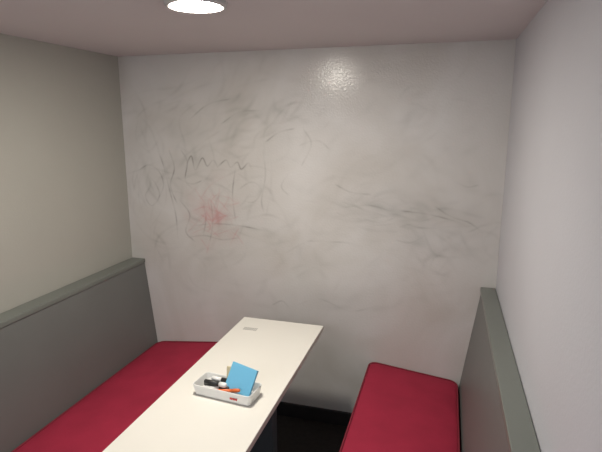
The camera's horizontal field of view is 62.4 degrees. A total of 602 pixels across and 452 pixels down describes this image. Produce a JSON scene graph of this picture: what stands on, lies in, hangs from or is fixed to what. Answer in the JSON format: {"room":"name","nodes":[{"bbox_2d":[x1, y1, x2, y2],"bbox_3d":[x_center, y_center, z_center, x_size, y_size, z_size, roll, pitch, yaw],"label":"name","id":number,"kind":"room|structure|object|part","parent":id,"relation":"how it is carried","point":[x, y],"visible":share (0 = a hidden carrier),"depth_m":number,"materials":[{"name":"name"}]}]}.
{"room":"office meeting booth","nodes":[
{"label":"office meeting booth","id":0,"kind":"room"},
{"bbox_2d":[0,33,131,313],"bbox_3d":[-1.541,0.377,1.496,0.080,2.081,3.300,3,12,16],"label":"wall","id":1,"kind":"structure","parent":0,"point":[65,220],"depth_m":2.43,"materials":[{"name":"paint"}]},
{"bbox_2d":[0,0,547,56],"bbox_3d":[-0.485,-0.627,1.014,2.259,0.080,3.380,3,12,16],"label":"ceiling","id":2,"kind":"structure","parent":0,"point":[118,28],"depth_m":1.90,"materials":[{"name":"paint"}]},
{"bbox_2d":[163,0,227,13],"bbox_3d":[-0.329,-0.688,1.556,0.198,0.022,0.198,3,12,16],"label":"recessed light","id":3,"kind":"object","parent":2,"relation":"in","point":[185,6],"depth_m":1.53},
{"bbox_2d":[277,415,347,451],"bbox_3d":[-0.483,1.488,1.454,2.259,0.080,3.380,3,12,16],"label":"floor","id":4,"kind":"structure","parent":0,"point":[294,434],"depth_m":2.78,"materials":[{"name":"carpet"}]},
{"bbox_2d":[0,257,216,451],"bbox_3d":[-1.008,0.843,2.148,0.633,0.902,1.952,3,12,16],"label":"seat","id":5,"kind":"object","parent":4,"relation":"on","point":[81,360],"visible":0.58,"depth_m":2.40,"materials":[{"name":"grey paint"}]},
{"bbox_2d":[15,342,215,451],"bbox_3d":[-0.936,0.930,2.146,0.478,0.115,1.944,3,12,16],"label":"cushion","id":6,"kind":"object","parent":5,"relation":"on","point":[92,414],"depth_m":2.40,"materials":[{"name":"red fabric"}]},
{"bbox_2d":[103,317,322,451],"bbox_3d":[-0.297,0.983,1.897,0.422,0.730,1.474,3,12,16],"label":"table","id":7,"kind":"object","parent":4,"relation":"on","point":[181,419],"visible":0.86,"depth_m":1.80,"materials":[{"name":"laminate"}]},
{"bbox_2d":[193,361,261,405],"bbox_3d":[-0.272,0.562,1.826,0.242,0.121,0.104,5,13,22],"label":"tray","id":8,"kind":"object","parent":7,"relation":"on","point":[239,386],"visible":1,"depth_m":1.81,"materials":[{"name":"white plastic"}]},
{"bbox_3d":[-0.245,0.944,2.100,0.287,0.683,0.060,3,12,16],"label":"leg","id":9,"kind":"part","parent":7,"relation":"part of","materials":[{"name":"metal"}]},
{"bbox_2d":[339,287,540,451],"bbox_3d":[0.402,0.926,1.745,0.618,0.902,1.952,3,12,16],"label":"seat","id":10,"kind":"object","parent":4,"relation":"on","point":[396,409],"visible":1,"depth_m":2.14,"materials":[{"name":"red fabric"}]},
{"bbox_2d":[341,363,457,451],"bbox_3d":[0.332,1.005,1.783,0.465,0.113,1.944,3,12,16],"label":"cushion","id":11,"kind":"object","parent":10,"relation":"on","point":[396,409],"depth_m":2.28,"materials":[{"name":"red fabric"}]},
{"bbox_3d":[0.629,0.950,1.685,0.148,0.878,1.947,3,12,16],"label":"backrest","id":12,"kind":"part","parent":10,"relation":"part of","materials":[{"name":"grey paint"}]},
{"bbox_2d":[118,39,515,412],"bbox_3d":[-0.021,0.108,2.785,2.099,2.081,0.080,3,12,16],"label":"wall","id":13,"kind":"structure","parent":0,"point":[356,193],"depth_m":2.66,"materials":[{"name":"paint"}]},
{"bbox_2d":[277,401,351,425],"bbox_3d":[-0.034,1.094,2.944,0.840,0.085,0.014,3,12,16],"label":"baseboard","id":14,"kind":"structure","parent":13,"relation":"attached to","point":[312,413],"depth_m":2.90,"materials":[{"name":"black"}]},
{"bbox_2d":[496,0,601,451],"bbox_3d":[0.550,0.500,0.897,0.080,2.081,3.300,3,12,16],"label":"wall","id":15,"kind":"structure","parent":0,"point":[549,280],"depth_m":1.23,"materials":[{"name":"paint"}]}
]}

